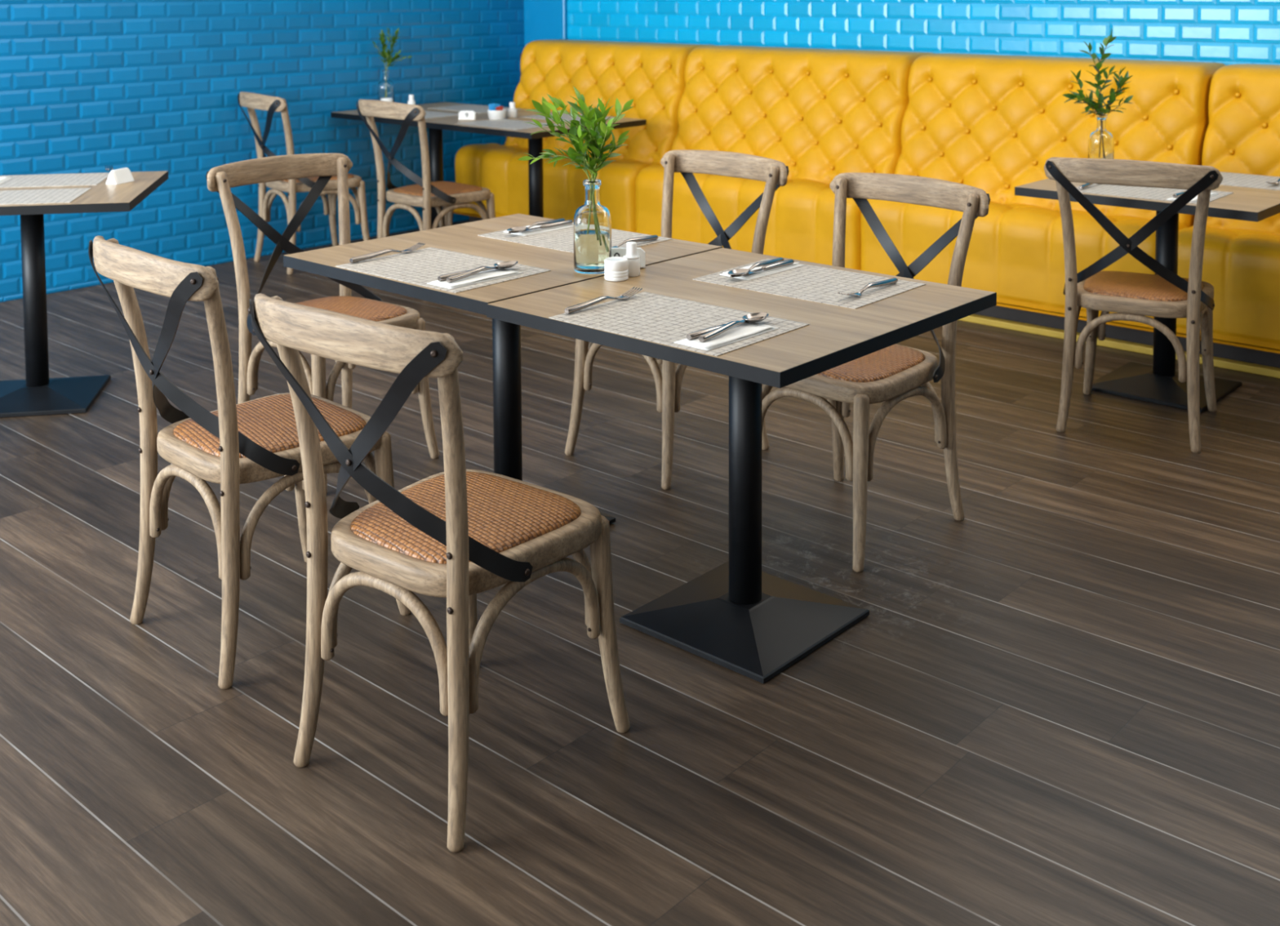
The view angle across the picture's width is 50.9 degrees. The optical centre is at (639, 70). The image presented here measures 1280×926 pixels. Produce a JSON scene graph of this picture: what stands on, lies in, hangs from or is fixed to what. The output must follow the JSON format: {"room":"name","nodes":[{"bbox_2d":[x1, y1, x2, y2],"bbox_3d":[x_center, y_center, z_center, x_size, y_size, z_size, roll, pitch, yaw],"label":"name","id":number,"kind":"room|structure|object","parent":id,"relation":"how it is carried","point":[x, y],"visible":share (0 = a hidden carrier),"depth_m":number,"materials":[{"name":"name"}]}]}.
{"room":"restaurant","nodes":[
{"label":"restaurant","id":0,"kind":"room"},
{"bbox_2d":[0,0,524,302],"bbox_3d":[-3.391,-0.298,5.750,0.124,2.800,7.850,3,5,42],"label":"wall","id":1,"kind":"structure","parent":0,"point":[86,86],"depth_m":6.98,"materials":[{"name":"blue brick"}]},
{"bbox_2d":[0,219,1279,925],"bbox_3d":[0.192,1.345,2.781,9.710,0.120,8.050,3,5,42],"label":"floor","id":2,"kind":"structure","parent":0,"point":[1056,702],"depth_m":2.80,"materials":[{"name":"brown wood"}]},
{"bbox_2d":[0,170,168,417],"bbox_3d":[-2.137,0.789,4.753,0.800,0.750,0.760,-1,4,-10],"label":"pedestal table","id":3,"kind":"object","parent":2,"relation":"on","point":[39,394],"visible":0.73,"depth_m":4.71,"materials":[{"name":"brown wood"}]},
{"bbox_2d":[0,187,91,204],"bbox_3d":[-2.125,0.426,4.538,0.455,0.002,0.312,-1,4,-10],"label":"placemat","id":4,"kind":"object","parent":3,"relation":"on","point":[57,195],"visible":1,"depth_m":4.55,"materials":[{"name":"beige fabric"}]},
{"bbox_2d":[0,173,109,187],"bbox_3d":[-2.194,0.401,4.921,0.455,0.002,0.312,-1,4,-10],"label":"placemat","id":5,"kind":"object","parent":3,"relation":"on","point":[85,179],"visible":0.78,"depth_m":4.92,"materials":[{"name":"white fabric"}]},
{"bbox_2d":[0,176,13,183],"bbox_3d":[-2.348,0.401,4.872,0.088,0.007,0.227,-1,4,-10],"label":"paper napkin","id":6,"kind":"object","parent":5,"relation":"on","point":[2,179],"visible":1,"depth_m":4.94,"materials":[{"name":"white paper"}]},
{"bbox_2d":[105,164,113,173],"bbox_3d":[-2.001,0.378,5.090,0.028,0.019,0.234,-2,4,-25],"label":"salt shaker","id":7,"kind":"object","parent":3,"relation":"on","point":[110,169],"visible":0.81,"depth_m":5.16,"materials":[{"name":"metal"}]},
{"bbox_2d":[106,167,133,184],"bbox_3d":[-1.879,0.380,4.864,0.049,0.050,0.100,1,4,17],"label":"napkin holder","id":8,"kind":"object","parent":3,"relation":"on","point":[122,175],"visible":1,"depth_m":4.84,"materials":[{"name":"white ceramic"}]},
{"bbox_2d":[88,235,410,688],"bbox_3d":[-0.884,0.816,3.059,0.531,0.917,0.569,3,5,44],"label":"chair","id":9,"kind":"object","parent":2,"relation":"on","point":[232,445],"visible":0.82,"depth_m":2.89,"materials":[{"name":"brown wood"}]},
{"bbox_2d":[173,393,366,457],"bbox_3d":[-0.854,0.809,3.089,0.366,0.025,0.368,3,5,44],"label":"seat cushion","id":10,"kind":"object","parent":9,"relation":"on","point":[268,421],"depth_m":3.04,"materials":[{"name":"wicker"}]},
{"bbox_2d":[237,91,369,275],"bbox_3d":[-1.756,0.557,7.052,0.569,0.917,0.531,-3,5,-39],"label":"chair","id":11,"kind":"object","parent":2,"relation":"on","point":[252,101],"visible":0.72,"depth_m":6.95,"materials":[{"name":"brown wood"}]},
{"bbox_2d":[282,173,354,182],"bbox_3d":[-1.723,0.551,7.079,0.368,0.025,0.366,-3,5,-39],"label":"seat cushion","id":12,"kind":"object","parent":11,"relation":"on","point":[350,176],"depth_m":6.93,"materials":[{"name":"wicker"}]},
{"bbox_2d":[205,153,439,494],"bbox_3d":[-0.975,0.743,4.169,0.569,0.917,0.531,3,5,42],"label":"chair","id":13,"kind":"object","parent":2,"relation":"on","point":[220,179],"visible":0.59,"depth_m":4.17,"materials":[{"name":"brown wood"}]},
{"bbox_2d":[294,296,406,321],"bbox_3d":[-0.944,0.741,4.140,0.368,0.025,0.366,3,5,42],"label":"seat cushion","id":14,"kind":"object","parent":13,"relation":"on","point":[362,308],"depth_m":4.15,"materials":[{"name":"wicker"}]},
{"bbox_2d":[355,99,495,238],"bbox_3d":[-1.029,0.585,6.587,0.531,0.917,0.569,3,5,45],"label":"chair","id":15,"kind":"object","parent":2,"relation":"on","point":[451,196],"visible":0.71,"depth_m":6.45,"materials":[{"name":"brown wood"}]},
{"bbox_2d":[393,181,482,195],"bbox_3d":[-0.999,0.579,6.618,0.366,0.025,0.368,3,5,45],"label":"seat cushion","id":16,"kind":"object","parent":15,"relation":"on","point":[451,188],"depth_m":6.53,"materials":[{"name":"wicker"}]},
{"bbox_2d":[330,102,527,227],"bbox_3d":[-1.145,0.601,7.567,0.811,0.750,0.825,3,5,42],"label":"pedestal table","id":17,"kind":"object","parent":2,"relation":"on","point":[435,135],"visible":0.23,"depth_m":7.52,"materials":[{"name":"brown wood"}]},
{"bbox_2d":[377,69,394,102],"bbox_3d":[-1.450,0.105,7.686,0.092,0.224,0.092,0,4,0],"label":"glass bottle","id":18,"kind":"object","parent":17,"relation":"on","point":[385,86],"visible":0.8,"depth_m":7.65,"materials":[{"name":"clear glass"}]},
{"bbox_2d":[372,29,391,69],"bbox_3d":[-1.468,-0.024,7.688,0.116,0.424,0.110,-1,4,-12],"label":"leafy sprig","id":19,"kind":"object","parent":18,"relation":"in","point":[382,36],"visible":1,"depth_m":7.66,"materials":[{"name":"green plant"}]},
{"bbox_2d":[384,26,400,68],"bbox_3d":[-1.405,-0.042,7.678,0.092,0.422,0.113,-3,4,-34],"label":"leafy sprig","id":20,"kind":"object","parent":18,"relation":"in","point":[393,38],"visible":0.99,"depth_m":7.67,"materials":[{"name":"green plant"}]},
{"bbox_2d":[384,47,412,69],"bbox_3d":[-1.371,0.012,7.666,0.164,0.296,0.076,0,4,4],"label":"leafy sprig","id":21,"kind":"object","parent":18,"relation":"in","point":[391,60],"visible":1,"depth_m":7.66,"materials":[{"name":"green plant"}]},
{"bbox_2d":[380,97,392,102],"bbox_3d":[-1.432,0.189,7.611,0.068,0.068,0.068,3,5,42],"label":"ceramic jar","id":22,"kind":"object","parent":17,"relation":"on","point":[390,100],"visible":0.24,"depth_m":7.58,"materials":[{"name":"white ceramic"}]},
{"bbox_2d":[407,94,415,104],"bbox_3d":[-1.296,0.178,7.630,0.044,0.085,0.044,3,5,42],"label":"salt shaker","id":23,"kind":"object","parent":17,"relation":"on","point":[411,101],"visible":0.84,"depth_m":7.62,"materials":[{"name":"white ceramic"}]},
{"bbox_2d":[424,111,458,119],"bbox_3d":[-1.227,0.238,7.350,0.455,0.002,0.312,3,5,42],"label":"placemat","id":24,"kind":"object","parent":17,"relation":"on","point":[428,114],"visible":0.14,"depth_m":7.31,"materials":[{"name":"grey fabric"}]},
{"bbox_2d":[427,104,522,113],"bbox_3d":[-0.941,0.216,7.670,0.455,0.002,0.312,3,5,42],"label":"placemat","id":25,"kind":"object","parent":17,"relation":"on","point":[477,108],"visible":0.86,"depth_m":7.69,"materials":[{"name":"grey fabric"}]},
{"bbox_2d":[248,293,630,852],"bbox_3d":[-0.363,0.848,2.526,0.531,0.917,0.569,3,5,37],"label":"chair","id":26,"kind":"object","parent":2,"relation":"on","point":[458,533],"visible":1,"depth_m":2.38,"materials":[{"name":"brown wood"}]},
{"bbox_2d":[351,471,581,564],"bbox_3d":[-0.337,0.842,2.560,0.366,0.025,0.368,3,5,37],"label":"seat cushion","id":27,"kind":"object","parent":26,"relation":"on","point":[510,517],"depth_m":2.51,"materials":[{"name":"wicker"}]},
{"bbox_2d":[283,213,722,524],"bbox_3d":[-0.356,0.854,3.613,0.804,0.750,0.844,3,5,42],"label":"pedestal table","id":28,"kind":"object","parent":2,"relation":"on","point":[464,237],"visible":0.39,"depth_m":3.58,"materials":[{"name":"brown wood"}]},
{"bbox_2d":[335,247,551,293],"bbox_3d":[-0.494,0.494,3.366,0.455,0.002,0.312,3,5,41],"label":"placemat","id":29,"kind":"object","parent":28,"relation":"on","point":[421,267],"visible":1,"depth_m":3.38,"materials":[{"name":"beige fabric"}]},
{"bbox_2d":[349,242,425,262],"bbox_3d":[-0.658,0.474,3.509,0.028,0.019,0.234,3,5,41],"label":"fork","id":30,"kind":"object","parent":29,"relation":"on","point":[361,258],"visible":1,"depth_m":3.48,"materials":[{"name":"metal"}]},
{"bbox_2d":[427,268,521,288],"bbox_3d":[-0.396,0.497,3.243,0.088,0.007,0.227,3,5,43],"label":"paper napkin","id":31,"kind":"object","parent":29,"relation":"on","point":[485,276],"visible":0.87,"depth_m":3.23,"materials":[{"name":"white paper"}]},
{"bbox_2d":[437,263,513,280],"bbox_3d":[-0.395,0.487,3.278,0.016,0.013,0.237,3,5,43],"label":"knife","id":32,"kind":"object","parent":31,"relation":"on","point":[442,277],"visible":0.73,"depth_m":3.21,"materials":[{"name":"metal"}]},
{"bbox_2d":[446,260,517,282],"bbox_3d":[-0.380,0.484,3.268,0.046,0.019,0.239,3,5,37],"label":"spoon","id":33,"kind":"object","parent":31,"relation":"on","point":[455,277],"visible":1,"depth_m":3.25,"materials":[{"name":"metal"}]},
{"bbox_2d":[493,260,517,268],"bbox_3d":[-0.331,0.482,3.334,0.046,0.011,0.075,3,5,37],"label":"bowl","id":34,"kind":"object","parent":33,"relation":"on","point":[498,264],"depth_m":3.34,"materials":[{"name":"metal"}]},
{"bbox_2d":[477,224,672,253],"bbox_3d":[-0.184,0.466,3.771,0.455,0.002,0.312,3,5,41],"label":"placemat","id":35,"kind":"object","parent":28,"relation":"on","point":[562,239],"visible":0.43,"depth_m":3.75,"materials":[{"name":"beige fabric"}]},
{"bbox_2d":[503,222,573,235],"bbox_3d":[-0.281,0.454,3.895,0.088,0.007,0.227,3,5,43],"label":"paper napkin","id":36,"kind":"object","parent":35,"relation":"on","point":[547,229],"visible":0.45,"depth_m":3.85,"materials":[{"name":"white paper"}]},
{"bbox_2d":[506,217,564,233],"bbox_3d":[-0.297,0.444,3.868,0.046,0.019,0.239,3,5,37],"label":"spoon","id":37,"kind":"object","parent":36,"relation":"on","point":[516,229],"visible":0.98,"depth_m":3.85,"materials":[{"name":"metal"}]},
{"bbox_2d":[506,226,528,233],"bbox_3d":[-0.347,0.451,3.803,0.046,0.011,0.075,3,5,37],"label":"bowl","id":38,"kind":"object","parent":37,"relation":"on","point":[516,229],"depth_m":3.81,"materials":[{"name":"metal"}]},
{"bbox_2d":[508,219,573,233],"bbox_3d":[-0.282,0.448,3.859,0.016,0.013,0.237,3,5,44],"label":"knife","id":39,"kind":"object","parent":36,"relation":"on","point":[569,221],"visible":1,"depth_m":3.89,"materials":[{"name":"metal"}]},
{"bbox_2d":[611,235,657,247],"bbox_3d":[-0.032,0.463,3.634,0.028,0.019,0.234,3,5,41],"label":"fork","id":40,"kind":"object","parent":35,"relation":"on","point":[651,237],"visible":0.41,"depth_m":3.66,"materials":[{"name":"metal"}]},
{"bbox_2d":[573,178,611,274],"bbox_3d":[-0.117,0.383,3.326,0.094,0.226,0.094,0,4,0],"label":"glass bottle","id":41,"kind":"object","parent":28,"relation":"on","point":[592,224],"visible":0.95,"depth_m":3.29,"materials":[{"name":"glass"}]},
{"bbox_2d":[518,121,591,181],"bbox_3d":[-0.210,0.266,3.310,0.180,0.283,0.067,0,4,5],"label":"leafy sprig","id":42,"kind":"object","parent":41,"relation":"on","point":[549,153],"visible":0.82,"depth_m":3.30,"materials":[{"name":"green plant"}]},
{"bbox_2d":[527,93,592,180],"bbox_3d":[-0.178,0.245,3.304,0.165,0.387,0.142,3,5,42],"label":"leafy sprig","id":43,"kind":"object","parent":41,"relation":"in","point":[544,108],"visible":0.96,"depth_m":3.30,"materials":[{"name":"green plant"}]},
{"bbox_2d":[552,85,612,181],"bbox_3d":[-0.145,0.244,3.334,0.144,0.414,0.128,0,4,11],"label":"leafy sprig","id":44,"kind":"object","parent":41,"relation":"in","point":[575,108],"visible":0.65,"depth_m":3.32,"materials":[{"name":"green plant"}]},
{"bbox_2d":[573,97,633,181],"bbox_3d":[-0.100,0.245,3.317,0.156,0.363,0.124,-1,4,-14],"label":"leafy sprig","id":45,"kind":"object","parent":41,"relation":"in","point":[603,113],"visible":0.76,"depth_m":3.29,"materials":[{"name":"green plant"}]},
{"bbox_2d":[578,115,628,181],"bbox_3d":[-0.099,0.245,3.286,0.118,0.287,0.127,1,4,18],"label":"leafy sprig","id":46,"kind":"object","parent":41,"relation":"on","point":[602,131],"visible":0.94,"depth_m":3.29,"materials":[{"name":"green plant"}]},
{"bbox_2d":[611,247,645,267],"bbox_3d":[-0.037,0.468,3.379,0.100,0.048,0.033,0,4,0],"label":"number sign","id":47,"kind":"object","parent":28,"relation":"on","point":[615,251],"visible":0.41,"depth_m":3.37,"materials":[{"name":"white ceramic"}]},
{"bbox_2d":[425,111,646,217],"bbox_3d":[-0.542,0.634,7.023,0.811,0.750,0.825,3,5,42],"label":"pedestal table","id":48,"kind":"object","parent":2,"relation":"on","point":[535,140],"visible":0.38,"depth_m":6.97,"materials":[{"name":"brown wood"}]},
{"bbox_2d":[457,111,475,119],"bbox_3d":[-0.908,0.233,7.069,0.088,0.046,0.039,0,4,4],"label":"number sign","id":49,"kind":"object","parent":48,"relation":"on","point":[463,115],"visible":1,"depth_m":7.06,"materials":[{"name":"white plastic"}]},
{"bbox_2d":[487,108,506,119],"bbox_3d":[-0.752,0.230,7.077,0.101,0.050,0.101,3,5,42],"label":"bowl","id":50,"kind":"object","parent":48,"relation":"on","point":[499,114],"visible":0.98,"depth_m":7.04,"materials":[{"name":"white ceramic"}]},
{"bbox_2d":[493,103,500,111],"bbox_3d":[-0.752,0.203,7.068,0.048,0.062,0.011,-3,5,-39],"label":"sachet","id":51,"kind":"object","parent":50,"relation":"in","point":[495,105],"visible":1,"depth_m":7.06,"materials":[{"name":"blue paper"}]},
{"bbox_2d":[455,119,559,129],"bbox_3d":[-0.667,0.270,6.822,0.455,0.002,0.312,3,5,42],"label":"placemat","id":52,"kind":"object","parent":48,"relation":"on","point":[510,124],"visible":0.86,"depth_m":6.80,"materials":[{"name":"grey fabric"}]},
{"bbox_2d":[507,102,516,118],"bbox_3d":[-0.679,0.208,7.158,0.049,0.082,0.049,3,5,42],"label":"salt shaker","id":53,"kind":"object","parent":48,"relation":"on","point":[512,111],"visible":1,"depth_m":7.14,"materials":[{"name":"white ceramic"}]},
{"bbox_2d":[519,112,614,122],"bbox_3d":[-0.374,0.248,7.149,0.455,0.002,0.312,3,5,42],"label":"placemat","id":54,"kind":"object","parent":48,"relation":"on","point":[566,117],"visible":0.43,"depth_m":7.15,"materials":[{"name":"grey fabric"}]},
{"bbox_2d":[453,39,714,232],"bbox_3d":[-0.339,0.399,7.793,1.440,1.116,0.784,3,5,42],"label":"banquette","id":55,"kind":"object","parent":2,"relation":"on","point":[652,74],"visible":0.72,"depth_m":7.59,"materials":[{"name":"yellow leather"}]},
{"bbox_2d":[564,150,789,489],"bbox_3d":[0.114,0.736,4.213,0.531,0.917,0.569,3,5,44],"label":"chair","id":56,"kind":"object","parent":2,"relation":"on","point":[775,173],"visible":0.51,"depth_m":4.18,"materials":[{"name":"brown wood"}]},
{"bbox_2d":[486,247,996,683],"bbox_3d":[0.241,0.889,3.074,0.804,0.750,0.844,3,5,42],"label":"pedestal table","id":57,"kind":"object","parent":2,"relation":"on","point":[741,618],"visible":0.8,"depth_m":3.02,"materials":[{"name":"brown wood"}]},
{"bbox_2d":[604,256,628,281],"bbox_3d":[-0.057,0.478,3.247,0.058,0.050,0.058,3,5,42],"label":"ceramic jar","id":58,"kind":"object","parent":57,"relation":"on","point":[615,268],"visible":1,"depth_m":3.22,"materials":[{"name":"white ceramic"}]},
{"bbox_2d":[623,241,639,276],"bbox_3d":[-0.021,0.459,3.287,0.041,0.082,0.041,3,5,42],"label":"salt shaker","id":59,"kind":"object","parent":57,"relation":"on","point":[631,255],"visible":0.91,"depth_m":3.27,"materials":[{"name":"white ceramic"}]},
{"bbox_2d":[548,291,808,355],"bbox_3d":[0.079,0.528,2.841,0.455,0.002,0.312,3,5,41],"label":"placemat","id":60,"kind":"object","parent":57,"relation":"on","point":[647,316],"visible":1,"depth_m":2.85,"materials":[{"name":"beige fabric"}]},
{"bbox_2d":[564,286,642,313],"bbox_3d":[-0.081,0.508,2.983,0.028,0.019,0.233,3,5,41],"label":"fork","id":61,"kind":"object","parent":60,"relation":"on","point":[573,308],"visible":1,"depth_m":2.96,"materials":[{"name":"metal"}]},
{"bbox_2d":[673,321,778,351],"bbox_3d":[0.177,0.531,2.717,0.088,0.007,0.227,3,5,43],"label":"paper napkin","id":62,"kind":"object","parent":60,"relation":"on","point":[744,331],"visible":0.73,"depth_m":2.70,"materials":[{"name":"white paper"}]},
{"bbox_2d":[686,315,763,339],"bbox_3d":[0.177,0.521,2.752,0.016,0.013,0.237,3,5,44],"label":"knife","id":63,"kind":"object","parent":62,"relation":"on","point":[694,335],"visible":0.59,"depth_m":2.69,"materials":[{"name":"metal"}]},
{"bbox_2d":[697,311,768,342],"bbox_3d":[0.193,0.518,2.743,0.046,0.019,0.239,3,5,37],"label":"spoon","id":64,"kind":"object","parent":62,"relation":"on","point":[715,332],"visible":1,"depth_m":2.72,"materials":[{"name":"metal"}]},
{"bbox_2d":[742,311,768,322],"bbox_3d":[0.242,0.516,2.808,0.046,0.011,0.075,3,5,37],"label":"bowl","id":65,"kind":"object","parent":64,"relation":"on","point":[765,314],"depth_m":2.82,"materials":[{"name":"metal"}]},
{"bbox_2d":[692,258,925,309],"bbox_3d":[0.401,0.503,3.208,0.455,0.002,0.312,3,5,41],"label":"placemat","id":66,"kind":"object","parent":57,"relation":"on","point":[806,282],"visible":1,"depth_m":3.17,"materials":[{"name":"beige fabric"}]},
{"bbox_2d":[720,262,802,279],"bbox_3d":[0.302,0.490,3.331,0.088,0.007,0.227,3,5,43],"label":"paper napkin","id":67,"kind":"object","parent":66,"relation":"on","point":[764,273],"visible":0.41,"depth_m":3.30,"materials":[{"name":"white paper"}]},
{"bbox_2d":[727,257,784,276],"bbox_3d":[0.287,0.481,3.304,0.046,0.019,0.239,3,5,37],"label":"spoon","id":68,"kind":"object","parent":67,"relation":"on","point":[735,273],"visible":0.99,"depth_m":3.28,"materials":[{"name":"metal"}]},
{"bbox_2d":[727,268,751,276],"bbox_3d":[0.237,0.488,3.239,0.046,0.011,0.075,3,5,37],"label":"bowl","id":69,"kind":"object","parent":68,"relation":"on","point":[735,273],"depth_m":3.25,"materials":[{"name":"metal"}]},
{"bbox_2d":[729,258,794,277],"bbox_3d":[0.302,0.485,3.295,0.016,0.013,0.237,3,5,43],"label":"knife","id":70,"kind":"object","parent":67,"relation":"on","point":[788,262],"visible":0.99,"depth_m":3.32,"materials":[{"name":"metal"}]},
{"bbox_2d":[837,277,897,296],"bbox_3d":[0.528,0.498,3.095,0.028,0.019,0.234,3,5,41],"label":"fork","id":71,"kind":"object","parent":66,"relation":"on","point":[894,280],"visible":1,"depth_m":3.11,"materials":[{"name":"metal"}]},
{"bbox_2d":[635,45,933,270],"bbox_3d":[0.716,0.456,6.850,1.378,1.116,0.784,3,5,42],"label":"banquette","id":72,"kind":"object","parent":2,"relation":"on","point":[824,114],"visible":0.68,"depth_m":6.68,"materials":[{"name":"yellow leather"}]},
{"bbox_2d":[762,172,990,572],"bbox_3d":[0.593,0.770,3.662,0.569,0.917,0.531,-4,5,-44],"label":"chair","id":73,"kind":"object","parent":2,"relation":"on","point":[893,374],"visible":0.63,"depth_m":3.61,"materials":[{"name":"brown wood"}]},
{"bbox_2d":[817,343,924,382],"bbox_3d":[0.562,0.768,3.632,0.368,0.025,0.366,-4,5,-44],"label":"seat cushion","id":74,"kind":"object","parent":73,"relation":"on","point":[891,362],"depth_m":3.51,"materials":[{"name":"wicker"}]},
{"bbox_2d":[860,53,1226,355],"bbox_3d":[1.746,0.512,5.929,1.378,1.116,0.784,3,5,42],"label":"banquette","id":75,"kind":"object","parent":2,"relation":"on","point":[992,124],"visible":0.68,"depth_m":5.80,"materials":[{"name":"yellow leather"}]},
{"bbox_2d":[1044,156,1222,453],"bbox_3d":[1.637,0.716,4.419,0.531,0.917,0.569,2,4,29],"label":"chair","id":76,"kind":"object","parent":2,"relation":"on","point":[1131,295],"visible":1,"depth_m":4.24,"materials":[{"name":"brown wood"}]},
{"bbox_2d":[1083,271,1203,301],"bbox_3d":[1.658,0.709,4.456,0.366,0.025,0.368,2,4,29],"label":"seat cushion","id":77,"kind":"object","parent":76,"relation":"on","point":[1140,286],"depth_m":4.38,"materials":[{"name":"wicker"}]},
{"bbox_2d":[1014,171,1279,413],"bbox_3d":[1.885,0.772,4.750,0.805,0.750,0.842,3,5,42],"label":"pedestal table","id":78,"kind":"object","parent":2,"relation":"on","point":[1157,383],"visible":0.44,"depth_m":4.72,"materials":[{"name":"brown wood"}]},
{"bbox_2d":[1088,114,1114,159],"bbox_3d":[1.702,0.272,4.967,0.088,0.222,0.088,0,4,0],"label":"glass bottle","id":79,"kind":"object","parent":78,"relation":"on","point":[1100,141],"visible":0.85,"depth_m":4.93,"materials":[{"name":"clear glass"}]},
{"bbox_2d":[1062,70,1102,115],"bbox_3d":[1.629,0.160,4.945,0.129,0.330,0.158,3,5,42],"label":"leafy sprig","id":80,"kind":"object","parent":79,"relation":"in","point":[1080,97],"visible":1,"depth_m":4.95,"materials":[{"name":"green plant"}]},
{"bbox_2d":[1078,28,1118,115],"bbox_3d":[1.696,0.102,4.960,0.124,0.524,0.127,-1,4,-9],"label":"leafy sprig","id":81,"kind":"object","parent":79,"relation":"in","point":[1110,38],"visible":0.97,"depth_m":4.96,"materials":[{"name":"green plant"}]},
{"bbox_2d":[1099,66,1133,115],"bbox_3d":[1.756,0.155,4.966,0.121,0.337,0.096,-1,4,-17],"label":"leafy sprig","id":82,"kind":"object","parent":79,"relation":"in","point":[1122,81],"visible":0.97,"depth_m":4.95,"materials":[{"name":"green plant"}]},
{"bbox_2d":[1075,183,1233,204],"bbox_3d":[1.720,0.409,4.553,0.455,0.002,0.312,3,5,41],"label":"placemat","id":83,"kind":"object","parent":78,"relation":"on","point":[1144,193],"visible":0.43,"depth_m":4.54,"materials":[{"name":"white fabric"}]},
{"bbox_2d":[1078,182,1093,189],"bbox_3d":[1.577,0.390,4.678,0.028,0.019,0.234,3,5,41],"label":"fork","id":84,"kind":"object","parent":83,"relation":"on","point":[1085,185],"visible":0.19,"depth_m":4.61,"materials":[{"name":"metal"}]},
{"bbox_2d":[1165,192,1217,202],"bbox_3d":[1.818,0.412,4.430,0.088,0.006,0.227,3,5,43],"label":"paper napkin","id":85,"kind":"object","parent":83,"relation":"on","point":[1195,198],"visible":0.23,"depth_m":4.37,"materials":[{"name":"white paper"}]},
{"bbox_2d":[1173,191,1185,198],"bbox_3d":[1.819,0.402,4.465,0.016,0.013,0.237,3,5,43],"label":"knife","id":86,"kind":"object","parent":85,"relation":"on","point":[1175,195],"visible":0.39,"depth_m":4.38,"materials":[{"name":"metal"}]},
{"bbox_2d":[1220,172,1279,190],"bbox_3d":[2.156,0.391,4.800,0.400,0.002,0.312,3,5,42],"label":"placemat","id":87,"kind":"object","parent":78,"relation":"on","point":[1228,179],"visible":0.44,"depth_m":4.78,"materials":[{"name":"white fabric"}]},
{"bbox_2d":[1266,177,1279,184],"bbox_3d":[2.244,0.385,4.718,0.028,0.019,0.233,3,5,42],"label":"fork","id":88,"kind":"object","parent":87,"relation":"on","point":[1278,180],"visible":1,"depth_m":4.67,"materials":[{"name":"metal"}]},
{"bbox_2d":[1175,63,1279,377],"bbox_3d":[2.783,0.569,5.002,1.378,1.116,0.784,3,5,42],"label":"banquette","id":89,"kind":"object","parent":2,"relation":"on","point":[1242,258],"visible":0.83,"depth_m":5.14,"materials":[{"name":"yellow leather"}]},
{"bbox_2d":[566,0,1279,65],"bbox_3d":[2.851,-0.308,5.504,9.510,2.800,0.124,3,5,42],"label":"wall","id":90,"kind":"structure","parent":0,"point":[1225,32],"depth_m":6.57,"materials":[{"name":"blue brick"}]},
{"bbox_2d":[524,0,567,47],"bbox_3d":[-0.600,-0.489,8.491,0.374,2.800,0.029,3,5,42],"label":"trim","id":91,"kind":"structure","parent":90,"relation":"attached to","point":[544,20],"depth_m":8.48,"materials":[{"name":"blue paint"}]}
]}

